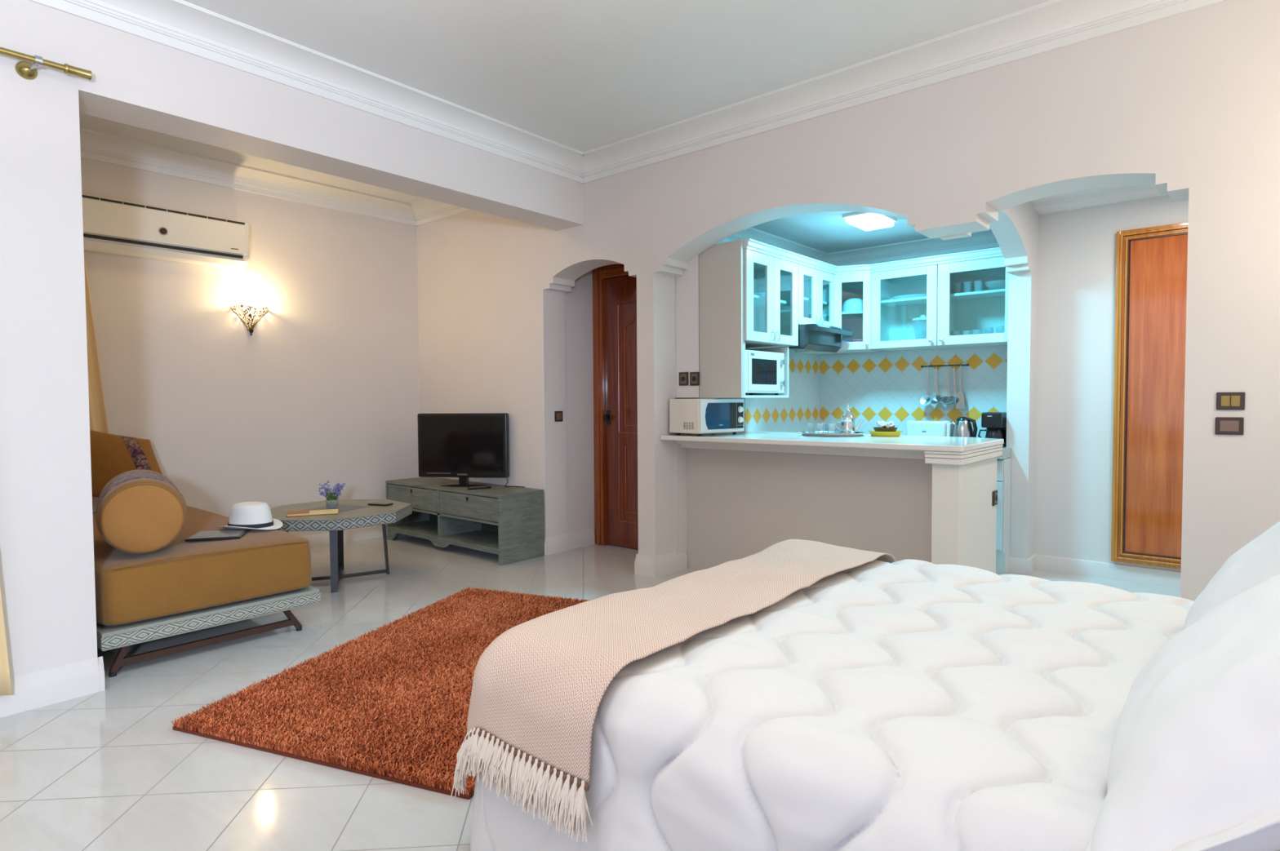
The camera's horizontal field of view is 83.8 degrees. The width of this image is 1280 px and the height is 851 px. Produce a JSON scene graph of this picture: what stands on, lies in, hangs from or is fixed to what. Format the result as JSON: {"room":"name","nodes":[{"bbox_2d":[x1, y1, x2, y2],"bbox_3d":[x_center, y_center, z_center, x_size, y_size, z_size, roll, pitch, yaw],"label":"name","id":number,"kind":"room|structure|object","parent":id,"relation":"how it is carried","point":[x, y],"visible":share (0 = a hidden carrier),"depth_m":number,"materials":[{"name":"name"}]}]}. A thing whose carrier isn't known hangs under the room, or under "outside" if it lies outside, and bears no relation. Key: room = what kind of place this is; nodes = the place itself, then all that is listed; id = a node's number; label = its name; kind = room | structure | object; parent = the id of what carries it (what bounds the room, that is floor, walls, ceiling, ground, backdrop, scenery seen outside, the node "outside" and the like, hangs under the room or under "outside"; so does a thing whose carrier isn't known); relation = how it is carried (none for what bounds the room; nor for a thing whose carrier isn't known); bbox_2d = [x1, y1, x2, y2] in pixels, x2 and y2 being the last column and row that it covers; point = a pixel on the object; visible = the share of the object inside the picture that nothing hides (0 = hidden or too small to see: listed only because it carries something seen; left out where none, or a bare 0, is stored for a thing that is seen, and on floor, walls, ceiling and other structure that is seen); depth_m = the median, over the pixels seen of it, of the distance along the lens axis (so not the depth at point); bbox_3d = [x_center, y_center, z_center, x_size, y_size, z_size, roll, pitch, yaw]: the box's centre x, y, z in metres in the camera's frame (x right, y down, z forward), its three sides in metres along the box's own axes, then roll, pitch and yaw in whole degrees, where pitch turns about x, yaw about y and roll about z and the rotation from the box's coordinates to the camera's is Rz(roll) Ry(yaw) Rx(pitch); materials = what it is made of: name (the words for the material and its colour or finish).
{"room":"studio apartment","nodes":[
{"label":"studio apartment","id":0,"kind":"room"},
{"bbox_2d":[80,157,419,537],"bbox_3d":[-3.127,-0.473,5.426,0.100,3.000,3.210,1,3,40],"label":"wall","id":1,"kind":"structure","parent":0,"point":[324,387],"depth_m":5.58,"materials":[{"name":"paint"}]},
{"bbox_2d":[84,255,108,433],"bbox_3d":[-3.717,-0.406,4.565,0.054,1.446,0.538,1,3,40],"label":"curtain","id":2,"kind":"object","parent":1,"relation":"hanging from","point":[97,412],"visible":0.09,"depth_m":4.70,"materials":[{"name":"fabric"}]},
{"bbox_2d":[81,193,249,269],"bbox_3d":[-3.432,-1.322,4.806,0.210,0.345,1.445,1,3,40],"label":"air conditioner","id":3,"kind":"object","parent":1,"relation":"attached to","point":[111,226],"visible":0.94,"depth_m":4.87,"materials":[{"name":"white plastic"}]},
{"bbox_2d":[80,128,416,226],"bbox_3d":[-2.968,-1.858,5.365,0.170,0.140,3.010,1,3,40],"label":"trim","id":4,"kind":"structure","parent":1,"relation":"attached to","point":[94,145],"depth_m":5.32,"materials":[{"name":"paint"}]},
{"bbox_2d":[230,304,268,335],"bbox_3d":[-2.949,-0.800,5.445,0.134,0.223,0.276,1,3,40],"label":"wall sconce","id":5,"kind":"object","parent":1,"relation":"attached to","point":[251,310],"visible":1,"depth_m":5.43,"materials":[{"name":"gold metal"}]},
{"bbox_2d":[302,524,386,548],"bbox_3d":[-3.010,0.971,5.517,0.014,0.105,3.010,1,3,40],"label":"baseboard","id":6,"kind":"structure","parent":1,"relation":"attached to","point":[371,532],"depth_m":6.13,"materials":[{"name":"paint"}]},
{"bbox_2d":[79,112,424,203],"bbox_3d":[-2.354,-1.956,4.704,2.160,0.095,3.210,1,3,40],"label":"ceiling","id":7,"kind":"structure","parent":0,"point":[87,122],"depth_m":5.07,"materials":[{"name":"paint"}]},
{"bbox_2d":[0,0,583,677],"bbox_3d":[-2.416,-0.391,2.979,0.280,3.000,6.017,1,3,39],"label":"wall","id":8,"kind":"structure","parent":0,"point":[47,564],"depth_m":2.89,"materials":[{"name":"paint"}]},
{"bbox_2d":[0,46,92,79],"bbox_3d":[-2.778,-1.363,2.247,0.090,0.078,1.689,1,3,40],"label":"curtain rod","id":9,"kind":"object","parent":8,"relation":"attached to","point":[24,69],"visible":1,"depth_m":2.76,"materials":[{"name":"gold metal"}]},
{"bbox_2d":[0,584,12,696],"bbox_3d":[-2.805,-0.156,2.214,0.064,2.410,1.235,1,3,40],"label":"curtain","id":10,"kind":"object","parent":9,"relation":"hanging from","point":[6,689],"visible":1,"depth_m":2.71,"materials":[{"name":"fabric"}]},
{"bbox_2d":[0,656,105,718],"bbox_3d":[-3.330,1.084,1.891,0.300,0.140,3.086,1,3,39],"label":"baseboard","id":11,"kind":"structure","parent":8,"relation":"attached to","point":[39,689],"depth_m":2.86,"materials":[{"name":"paint"}]},
{"bbox_2d":[28,0,583,183],"bbox_3d":[-2.246,-1.720,2.779,0.190,0.132,6.015,1,3,39],"label":"trim","id":12,"kind":"structure","parent":8,"relation":"attached to","point":[182,25],"depth_m":3.56,"materials":[{"name":"paint"}]},
{"bbox_2d":[564,270,594,533],"bbox_3d":[-0.458,-0.308,5.934,0.105,2.600,0.560,1,3,40],"label":"wall","id":13,"kind":"structure","parent":0,"point":[579,302],"depth_m":5.82,"materials":[{"name":"paint"}]},
{"bbox_2d":[567,527,595,550],"bbox_3d":[-0.485,0.926,5.843,0.018,0.140,0.310,1,3,40],"label":"baseboard","id":14,"kind":"structure","parent":13,"relation":"attached to","point":[586,537],"depth_m":5.84,"materials":[{"name":"paint"}]},
{"bbox_2d":[0,536,1180,850],"bbox_3d":[-0.474,1.147,3.019,7.400,0.100,8.500,1,3,40],"label":"floor","id":15,"kind":"structure","parent":0,"point":[108,770],"depth_m":2.45,"materials":[{"name":"tile"}]},
{"bbox_2d":[96,586,320,677],"bbox_3d":[-2.800,0.967,4.106,2.105,0.210,0.950,1,3,40],"label":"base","id":16,"kind":"object","parent":15,"relation":"on","point":[122,637],"visible":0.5,"depth_m":3.37,"materials":[{"name":"grey paint"}]},
{"bbox_2d":[92,506,311,626],"bbox_3d":[-2.800,0.718,4.095,2.096,0.287,0.942,1,3,40],"label":"seat cushion","id":17,"kind":"object","parent":16,"relation":"on","point":[181,576],"visible":0.56,"depth_m":3.40,"materials":[{"name":"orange fabric"}]},
{"bbox_2d":[89,430,162,497],"bbox_3d":[-3.394,0.272,4.658,0.625,0.600,0.190,-2,3,-40],"label":"throw pillow","id":18,"kind":"object","parent":17,"relation":"on","point":[112,455],"visible":0.51,"depth_m":4.59,"materials":[{"name":"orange fabric"}]},
{"bbox_2d":[95,469,186,554],"bbox_3d":[-2.471,0.414,3.536,0.354,0.354,0.717,-2,3,-36],"label":"bolster","id":19,"kind":"object","parent":17,"relation":"on","point":[139,511],"visible":1,"depth_m":3.26,"materials":[{"name":"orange fabric"}]},
{"bbox_2d":[184,528,249,542],"bbox_3d":[-2.226,0.578,3.770,0.250,0.014,0.240,-1,2,-17],"label":"tablet","id":20,"kind":"object","parent":17,"relation":"on","point":[227,534],"visible":0.92,"depth_m":3.73,"materials":[{"name":"black plastic"}]},
{"bbox_2d":[218,502,283,529],"bbox_3d":[-2.176,0.501,3.988,0.354,0.138,0.276,0,2,16],"label":"hat","id":21,"kind":"object","parent":17,"relation":"on","point":[245,515],"visible":1,"depth_m":3.92,"materials":[{"name":"fabric"}]},
{"bbox_2d":[270,499,412,592],"bbox_3d":[-2.039,0.800,4.804,0.915,0.486,0.915,1,3,40],"label":"coffee table","id":22,"kind":"object","parent":15,"relation":"on","point":[353,513],"visible":0.73,"depth_m":4.60,"materials":[{"name":"paint"}]},
{"bbox_2d":[286,509,338,516],"bbox_3d":[-2.085,0.555,4.551,0.300,0.021,0.102,-1,2,-21],"label":"book","id":23,"kind":"object","parent":22,"relation":"on","point":[306,513],"visible":1,"depth_m":4.52,"materials":[{"name":"brown paper"}]},
{"bbox_2d":[318,480,345,508],"bbox_3d":[-2.067,0.460,4.795,0.171,0.191,0.138,-1,2,-19],"label":"flower pot","id":24,"kind":"object","parent":22,"relation":"on","point":[331,501],"visible":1,"depth_m":4.77,"materials":[{"name":"clear glass"}]},
{"bbox_2d":[171,586,590,799],"bbox_3d":[-0.793,1.067,3.309,1.332,0.040,2.030,0,2,19],"label":"rug","id":25,"kind":"object","parent":15,"relation":"on","point":[391,704],"visible":0.69,"depth_m":2.79,"materials":[{"name":"brown carpet"}]},
{"bbox_2d":[385,477,544,565],"bbox_3d":[-1.475,0.744,5.863,1.570,0.515,0.425,1,3,40],"label":"tv cabinet","id":26,"kind":"object","parent":15,"relation":"on","point":[508,523],"visible":0.94,"depth_m":5.53,"materials":[{"name":"paint"}]},
{"bbox_2d":[388,520,498,552],"bbox_3d":[-1.476,0.895,5.866,1.520,0.023,0.411,1,3,40],"label":"shelf","id":27,"kind":"object","parent":26,"relation":"attached to","point":[482,539],"depth_m":5.82,"materials":[{"name":"paint"}]},
{"bbox_2d":[417,413,509,487],"bbox_3d":[-1.437,0.195,5.792,0.756,0.588,0.192,0,2,8],"label":"television","id":28,"kind":"object","parent":26,"relation":"on","point":[462,446],"visible":1,"depth_m":5.77,"materials":[{"name":"black plastic"}]},
{"bbox_2d":[995,457,1010,574],"bbox_3d":[2.210,0.604,5.282,1.002,0.790,0.591,1,3,40],"label":"base cabinet","id":29,"kind":"object","parent":15,"relation":"on","point":[1003,466],"visible":0.17,"depth_m":4.79,"materials":[{"name":"white paint"}]},
{"bbox_2d":[997,446,1011,459],"bbox_3d":[1.834,0.174,5.289,1.602,0.070,1.048,1,3,40],"label":"countertop","id":30,"kind":"structure","parent":29,"relation":"on","point":[1006,451],"depth_m":4.79,"materials":[{"name":"stone"}]},
{"bbox_2d":[906,420,953,436],"bbox_3d":[2.140,0.051,5.260,0.313,0.174,0.152,1,3,40],"label":"toaster","id":31,"kind":"object","parent":30,"relation":"on","point":[913,428],"visible":0.57,"depth_m":5.19,"materials":[{"name":"white plastic"}]},
{"bbox_2d":[951,417,977,437],"bbox_3d":[2.308,0.039,5.087,0.152,0.207,0.144,0,2,12],"label":"kettle","id":32,"kind":"object","parent":30,"relation":"on","point":[962,427],"visible":0.57,"depth_m":5.04,"materials":[{"name":"silver metal"}]},
{"bbox_2d":[977,412,1006,447],"bbox_3d":[2.467,0.027,4.993,0.163,0.238,0.212,1,3,40],"label":"coffee maker","id":33,"kind":"object","parent":30,"relation":"on","point":[995,423],"visible":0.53,"depth_m":4.92,"materials":[{"name":"black plastic"}]},
{"bbox_2d":[182,0,1051,152],"bbox_3d":[-0.484,-1.793,1.269,5.250,0.100,6.010,1,3,40],"label":"ceiling","id":34,"kind":"structure","parent":0,"point":[583,76],"depth_m":3.40,"materials":[{"name":"paint"}]},
{"bbox_2d":[675,254,699,398],"bbox_3d":[0.325,-0.883,4.875,0.190,1.385,0.005,1,3,40],"label":"wall","id":35,"kind":"structure","parent":0,"point":[686,284],"depth_m":4.88,"materials":[{"name":"paint"}]},
{"bbox_2d":[679,372,688,386],"bbox_3d":[0.300,-0.321,4.907,0.078,0.092,0.014,1,3,40],"label":"wall socket","id":36,"kind":"object","parent":35,"relation":"attached to","point":[683,376],"visible":1,"depth_m":4.90,"materials":[{"name":"brown"}]},
{"bbox_2d":[689,372,699,386],"bbox_3d":[0.370,-0.317,4.847,0.078,0.092,0.014,1,3,40],"label":"wall socket","id":37,"kind":"object","parent":35,"relation":"attached to","point":[694,376],"visible":1,"depth_m":4.84,"materials":[{"name":"brown"}]},
{"bbox_2d":[674,241,820,435],"bbox_3d":[0.879,-0.307,5.667,0.355,2.600,1.890,1,3,40],"label":"wall","id":38,"kind":"structure","parent":0,"point":[793,413],"depth_m":5.81,"materials":[{"name":"tile"}]},
{"bbox_2d":[698,239,788,398],"bbox_3d":[0.732,-0.702,4.955,0.333,1.018,0.630,1,3,40],"label":"cabinet","id":39,"kind":"object","parent":38,"relation":"attached to","point":[722,349],"visible":0.91,"depth_m":4.71,"materials":[{"name":"white paint"}]},
{"bbox_2d":[745,350,785,395],"bbox_3d":[0.761,-0.360,4.972,0.316,0.300,0.520,1,3,40],"label":"microwave oven","id":40,"kind":"object","parent":39,"relation":"in","point":[764,371],"visible":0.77,"depth_m":4.87,"materials":[{"name":"white plastic"}]},
{"bbox_2d":[744,238,801,348],"bbox_3d":[0.796,-0.892,4.985,0.375,0.650,0.698,1,3,40],"label":"upper cabinet","id":41,"kind":"object","parent":38,"relation":"attached to","point":[771,321],"visible":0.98,"depth_m":4.92,"materials":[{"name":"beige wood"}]},
{"bbox_2d":[753,294,790,308],"bbox_3d":[0.770,-0.877,5.008,0.286,0.018,0.666,1,3,40],"label":"shelf","id":42,"kind":"object","parent":41,"relation":"attached to","point":[758,301],"depth_m":5.12,"materials":[{"name":"white paint"}]},
{"bbox_2d":[720,227,827,261],"bbox_3d":[1.024,-1.365,5.434,0.130,0.110,1.790,1,3,40],"label":"trim","id":43,"kind":"structure","parent":38,"relation":"attached to","point":[753,233],"depth_m":5.43,"materials":[{"name":"paint"}]},
{"bbox_2d":[777,324,852,352],"bbox_3d":[1.260,-0.651,5.436,0.507,0.179,0.565,1,3,40],"label":"range hood","id":44,"kind":"object","parent":38,"relation":"attached to","point":[811,337],"visible":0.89,"depth_m":5.24,"materials":[{"name":"grey metal"}]},
{"bbox_2d":[797,255,837,326],"bbox_3d":[1.220,-0.991,5.479,0.375,0.493,0.606,1,3,40],"label":"upper cabinet","id":45,"kind":"object","parent":38,"relation":"attached to","point":[816,278],"visible":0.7,"depth_m":5.40,"materials":[{"name":"white wood"}]},
{"bbox_2d":[803,297,828,307],"bbox_3d":[1.194,-0.954,5.502,0.286,0.018,0.574,1,3,40],"label":"shelf","id":46,"kind":"object","parent":45,"relation":"attached to","point":[806,301],"depth_m":5.61,"materials":[{"name":"white paint"}]},
{"bbox_2d":[795,264,886,355],"bbox_3d":[1.635,-0.926,5.789,0.603,0.650,0.474,1,3,40],"label":"upper cabinet","id":47,"kind":"object","parent":38,"relation":"attached to","point":[851,282],"visible":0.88,"depth_m":5.59,"materials":[{"name":"white wood"}]},
{"bbox_2d":[841,297,862,311],"bbox_3d":[1.724,-0.962,5.740,0.204,0.118,0.204,1,3,40],"label":"mixing bowl","id":48,"kind":"object","parent":47,"relation":"on","point":[853,304],"visible":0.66,"depth_m":5.66,"materials":[{"name":"white ceramic"}]},
{"bbox_2d":[841,311,862,319],"bbox_3d":[1.645,-0.896,5.820,0.550,0.018,0.385,1,3,40],"label":"shelf","id":49,"kind":"object","parent":47,"relation":"attached to","point":[855,315],"depth_m":5.73,"materials":[{"name":"white paint"}]},
{"bbox_2d":[686,448,932,570],"bbox_3d":[1.056,0.569,4.570,1.790,0.925,0.160,1,3,40],"label":"wall","id":50,"kind":"structure","parent":0,"point":[740,504],"depth_m":4.49,"materials":[{"name":"paint"}]},
{"bbox_2d":[676,440,924,459],"bbox_3d":[0.961,0.139,4.463,1.750,0.063,0.120,1,3,40],"label":"trim","id":51,"kind":"structure","parent":50,"relation":"attached to","point":[904,454],"depth_m":4.36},
{"bbox_2d":[660,431,1004,452],"bbox_3d":[1.168,0.087,4.551,1.948,0.031,0.895,1,3,40],"label":"countertop","id":52,"kind":"structure","parent":50,"relation":"on","point":[951,444],"depth_m":4.19,"materials":[{"name":"white stone"}]},
{"bbox_2d":[669,398,744,435],"bbox_3d":[0.468,-0.061,4.911,0.441,0.246,0.315,-2,3,-41],"label":"microwave oven","id":53,"kind":"object","parent":52,"relation":"on","point":[700,417],"visible":1,"depth_m":4.78,"materials":[{"name":"beige plastic"}]},
{"bbox_2d":[800,431,865,436],"bbox_3d":[1.265,0.055,4.693,0.418,0.020,0.385,1,3,40],"label":"tray","id":54,"kind":"object","parent":52,"relation":"on","point":[817,433],"visible":0.94,"depth_m":4.58,"materials":[{"name":"silver metal"}]},
{"bbox_2d":[834,404,862,434],"bbox_3d":[1.356,-0.041,4.636,0.160,0.205,0.100,0,2,-2],"label":"teapot","id":55,"kind":"object","parent":54,"relation":"on","point":[847,426],"visible":0.9,"depth_m":4.60,"materials":[{"name":"silver metal"}]},
{"bbox_2d":[868,421,902,436],"bbox_3d":[1.563,0.018,4.548,0.220,0.100,0.176,1,3,40],"label":"dish","id":56,"kind":"object","parent":52,"relation":"on","point":[885,428],"visible":1,"depth_m":4.50,"materials":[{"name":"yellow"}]},
{"bbox_2d":[873,426,897,431],"bbox_3d":[1.563,0.037,4.549,0.156,0.049,0.125,1,3,40],"label":"bowl","id":57,"kind":"object","parent":56,"relation":"on","point":[878,428],"depth_m":4.50,"materials":[{"name":"brown"}]},
{"bbox_2d":[416,0,1279,601],"bbox_3d":[0.750,-0.485,4.375,7.360,3.050,0.230,1,3,40],"label":"wall","id":58,"kind":"structure","parent":0,"point":[1186,105],"depth_m":3.50,"materials":[{"name":"paint"}]},
{"bbox_2d":[409,198,471,226],"bbox_3d":[-1.396,-1.886,5.889,1.880,0.140,0.170,1,3,40],"label":"trim","id":59,"kind":"structure","parent":58,"relation":"attached to","point":[426,211],"depth_m":6.29,"materials":[{"name":"paint"}]},
{"bbox_2d":[554,411,562,422],"bbox_3d":[-0.639,-0.072,5.619,0.012,0.082,0.082,1,3,40],"label":"light switch","id":60,"kind":"object","parent":58,"relation":"attached to","point":[557,415],"visible":1,"depth_m":5.61,"materials":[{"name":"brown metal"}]},
{"bbox_2d":[544,533,687,577],"bbox_3d":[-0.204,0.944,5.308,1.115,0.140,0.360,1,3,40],"label":"baseboard","id":61,"kind":"object","parent":58,"relation":"attached to","point":[671,562],"visible":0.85,"depth_m":5.01,"materials":[{"name":"paint"}]},
{"bbox_2d":[675,440,686,554],"bbox_3d":[0.233,0.553,5.089,0.155,0.930,0.120,1,3,40],"label":"wall","id":62,"kind":"structure","parent":58,"relation":"attached to","point":[680,453],"depth_m":5.03,"materials":[{"name":"paint"}]},
{"bbox_2d":[582,0,1227,183],"bbox_3d":[1.426,-1.767,3.467,5.000,0.132,0.190,1,3,40],"label":"trim","id":63,"kind":"structure","parent":58,"relation":"attached to","point":[1053,24],"depth_m":3.60,"materials":[{"name":"paint"}]},
{"bbox_2d":[1214,417,1244,435],"bbox_3d":[2.360,0.002,2.858,0.088,0.070,0.012,1,3,40],"label":"light switch","id":64,"kind":"object","parent":58,"relation":"attached to","point":[1224,425],"visible":1,"depth_m":2.85,"materials":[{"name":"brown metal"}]},
{"bbox_2d":[1216,392,1244,409],"bbox_3d":[2.361,-0.098,2.853,0.088,0.070,0.012,1,3,40],"label":"light switch","id":65,"kind":"object","parent":58,"relation":"attached to","point":[1224,401],"visible":1,"depth_m":2.85,"materials":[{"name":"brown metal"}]},
{"bbox_2d":[751,211,990,253],"bbox_3d":[1.493,-1.451,5.095,2.000,0.080,1.890,1,3,40],"label":"ceiling","id":66,"kind":"structure","parent":0,"point":[828,232],"depth_m":5.24,"materials":[{"name":"paint"}]},
{"bbox_2d":[842,212,897,231],"bbox_3d":[1.543,-1.372,4.786,0.230,0.054,0.360,1,3,40],"label":"ceiling light","id":67,"kind":"object","parent":66,"relation":"attached to","point":[864,221],"visible":0.98,"depth_m":4.71,"materials":[{"name":"white plastic"}]},
{"bbox_2d":[819,246,1007,438],"bbox_3d":[2.219,-0.316,5.699,1.640,2.600,0.100,1,3,40],"label":"wall","id":68,"kind":"structure","parent":0,"point":[887,386],"depth_m":5.70,"materials":[{"name":"tile"}]},
{"bbox_2d":[869,255,951,351],"bbox_3d":[2.076,-0.918,5.478,0.498,0.650,0.376,1,3,40],"label":"upper cabinet","id":69,"kind":"object","parent":68,"relation":"attached to","point":[892,327],"visible":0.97,"depth_m":5.50,"materials":[{"name":"white wood"}]},
{"bbox_2d":[880,296,926,306],"bbox_3d":[2.098,-0.958,5.503,0.466,0.018,0.286,1,3,40],"label":"shelf","id":70,"kind":"object","parent":69,"relation":"attached to","point":[916,301],"depth_m":5.51,"materials":[{"name":"white paint"}]},
{"bbox_2d":[892,293,926,299],"bbox_3d":[2.098,-0.980,5.492,0.310,0.027,0.248,1,3,40],"label":"platter","id":71,"kind":"object","parent":69,"relation":"on","point":[913,295],"visible":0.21,"depth_m":5.41,"materials":[{"name":"white ceramic"}]},
{"bbox_2d":[822,229,999,266],"bbox_3d":[2.111,-1.377,5.596,1.570,0.110,0.130,1,3,40],"label":"trim","id":72,"kind":"structure","parent":68,"relation":"attached to","point":[984,239],"depth_m":5.60,"materials":[{"name":"paint"}]},
{"bbox_2d":[920,364,968,368],"bbox_3d":[2.344,-0.457,5.487,0.358,0.032,0.049,1,3,40],"label":"utensil rail","id":73,"kind":"object","parent":68,"relation":"attached to","point":[948,365],"visible":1,"depth_m":5.47,"materials":[{"name":"grey metal"}]},
{"bbox_2d":[920,368,931,405],"bbox_3d":[2.220,-0.298,5.534,0.088,0.285,0.050,1,3,40],"label":"skimmer","id":74,"kind":"object","parent":73,"relation":"hanging from","point":[925,400],"visible":1,"depth_m":5.54,"materials":[{"name":"silver metal"}]},
{"bbox_2d":[920,395,931,405],"bbox_3d":[2.215,-0.196,5.532,0.088,0.081,0.035,1,3,40],"label":"bowl","id":75,"kind":"object","parent":74,"relation":"on","point":[925,400],"depth_m":5.54,"materials":[{"name":"silver metal"}]},
{"bbox_2d":[931,368,941,404],"bbox_3d":[2.273,-0.302,5.484,0.079,0.274,0.064,1,3,40],"label":"ladle","id":76,"kind":"object","parent":73,"relation":"hanging from","point":[935,399],"visible":0.95,"depth_m":5.50,"materials":[{"name":"silver metal"}]},
{"bbox_2d":[931,395,941,404],"bbox_3d":[2.274,-0.199,5.488,0.079,0.069,0.064,1,3,40],"label":"bowl","id":77,"kind":"object","parent":76,"relation":"on","point":[935,399],"depth_m":5.50,"materials":[{"name":"silver metal"}]},
{"bbox_2d":[937,368,955,404],"bbox_3d":[2.329,-0.297,5.412,0.124,0.280,0.117,1,3,40],"label":"ladle","id":78,"kind":"object","parent":73,"relation":"hanging from","point":[948,400],"visible":1,"depth_m":5.44,"materials":[{"name":"silver metal"}]},
{"bbox_2d":[937,395,955,404],"bbox_3d":[2.329,-0.190,5.416,0.124,0.067,0.117,1,3,40],"label":"bowl","id":79,"kind":"object","parent":78,"relation":"on","point":[948,400],"depth_m":5.42,"materials":[{"name":"silver metal"}]},
{"bbox_2d":[952,368,956,404],"bbox_3d":[2.390,-0.300,5.420,0.028,0.275,0.003,1,3,40],"label":"fork","id":80,"kind":"object","parent":73,"relation":"hanging from","point":[953,369],"visible":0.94,"depth_m":5.42,"materials":[{"name":"silver metal"}]},
{"bbox_2d":[955,368,964,408],"bbox_3d":[2.422,-0.281,5.393,0.066,0.310,0.003,1,3,40],"label":"spatula","id":81,"kind":"object","parent":73,"relation":"hanging from","point":[960,404],"visible":1,"depth_m":5.39,"materials":[{"name":"silver metal"}]},
{"bbox_2d":[936,247,1008,348],"bbox_3d":[2.446,-0.909,5.162,0.471,0.650,0.376,1,3,40],"label":"upper cabinet","id":82,"kind":"object","parent":68,"relation":"attached to","point":[981,308],"visible":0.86,"depth_m":5.20,"materials":[{"name":"white wood"}]},
{"bbox_2d":[950,288,1004,301],"bbox_3d":[2.468,-0.949,5.187,0.439,0.018,0.286,1,3,40],"label":"shelf","id":83,"kind":"object","parent":82,"relation":"attached to","point":[997,295],"depth_m":5.17,"materials":[{"name":"white paint"}]},
{"bbox_2d":[931,457,997,573],"bbox_3d":[1.812,0.613,3.971,0.140,0.870,0.710,1,3,40],"label":"counter base","id":84,"kind":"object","parent":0,"point":[964,517],"depth_m":3.74,"materials":[{"name":"white paint"}]},
{"bbox_2d":[924,444,1003,465],"bbox_3d":[1.803,0.155,3.947,0.188,0.068,0.778,1,3,40],"label":"trim","id":85,"kind":"structure","parent":84,"relation":"attached to","point":[979,455],"depth_m":3.69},
{"bbox_2d":[991,490,997,506],"bbox_3d":[2.061,0.421,4.139,0.014,0.085,0.085,1,3,40],"label":"wall socket","id":86,"kind":"object","parent":84,"relation":"attached to","point":[994,502],"visible":1,"depth_m":4.12,"materials":[{"name":"brown"}]},
{"bbox_2d":[939,201,1039,559],"bbox_3d":[2.248,-0.273,4.471,0.140,2.600,1.870,1,3,40],"label":"wall","id":87,"kind":"structure","parent":0,"point":[1016,230],"depth_m":4.84,"materials":[{"name":"paint"}]},
{"bbox_2d":[1030,185,1146,204],"bbox_3d":[3.131,-1.493,3.469,2.600,0.100,1.910,1,3,40],"label":"ceiling","id":88,"kind":"structure","parent":0,"point":[1097,190],"depth_m":4.54,"materials":[{"name":"paint"}]},
{"bbox_2d":[1034,195,1188,572],"bbox_3d":[3.753,-0.272,4.178,2.530,2.600,0.100,1,3,40],"label":"wall","id":89,"kind":"structure","parent":0,"point":[1076,302],"depth_m":4.80,"materials":[{"name":"paint"}]},
{"bbox_2d":[1008,554,1181,588],"bbox_3d":[3.412,0.974,4.307,2.170,0.105,0.224,1,3,40],"label":"baseboard","id":90,"kind":"structure","parent":89,"relation":"attached to","point":[1151,576],"depth_m":4.75,"materials":[{"name":"paint"}]},
{"bbox_2d":[1033,185,1159,214],"bbox_3d":[3.468,-1.451,4.196,2.030,0.040,0.170,1,3,40],"label":"trim","id":91,"kind":"structure","parent":89,"relation":"attached to","point":[1148,191],"depth_m":4.60,"materials":[{"name":"paint"}]},
{"bbox_2d":[1111,222,1187,569],"bbox_3d":[3.403,-0.174,4.383,0.826,2.145,0.047,1,3,40],"label":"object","id":92,"kind":"structure","parent":89,"relation":"in","point":[1154,412],"depth_m":4.53,"materials":[{"name":"brown wood"}]},
{"bbox_3d":[0.057,-0.303,5.718,0.960,2.600,0.120,1,3,40],"label":"wall","id":93,"kind":"structure","parent":0,"visible":0},
{"bbox_2d":[592,263,638,549],"bbox_3d":[-0.013,-0.155,5.642,0.953,2.310,0.094,1,3,40],"label":"door","id":94,"kind":"structure","parent":93,"relation":"in","point":[614,291],"depth_m":5.81,"materials":[{"name":"brown wood"}]},
{"bbox_3d":[0.901,0.854,1.871,1.870,0.450,1.480,1,3,40],"label":"bed","id":95,"kind":"object","parent":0,"visible":0},
{"bbox_2d":[470,559,1279,850],"bbox_3d":[0.809,0.819,1.934,1.967,0.583,1.831,1,3,40],"label":"quilt","id":96,"kind":"object","parent":95,"relation":"on","point":[908,704],"visible":0.63,"depth_m":1.48,"materials":[{"name":"white fabric"}]},
{"bbox_2d":[450,539,896,842],"bbox_3d":[0.257,0.729,2.384,0.573,0.454,1.856,1,3,40],"label":"throw blanket","id":97,"kind":"object","parent":96,"relation":"on","point":[539,687],"visible":0.98,"depth_m":1.78,"materials":[{"name":"beige fabric"}]},
{"bbox_2d":[1084,574,1279,850],"bbox_3d":[0.952,0.391,1.058,0.433,0.405,0.850,1,3,40],"label":"bed pillow","id":98,"kind":"object","parent":96,"relation":"on","point":[1194,764],"visible":1,"depth_m":0.90,"materials":[{"name":"white fabric"}]},
{"bbox_2d":[1182,521,1279,631],"bbox_3d":[1.482,0.334,1.589,0.427,0.466,0.620,1,3,40],"label":"bed pillow","id":99,"kind":"object","parent":96,"relation":"on","point":[1258,561],"visible":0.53,"depth_m":1.57,"materials":[{"name":"white fabric"}]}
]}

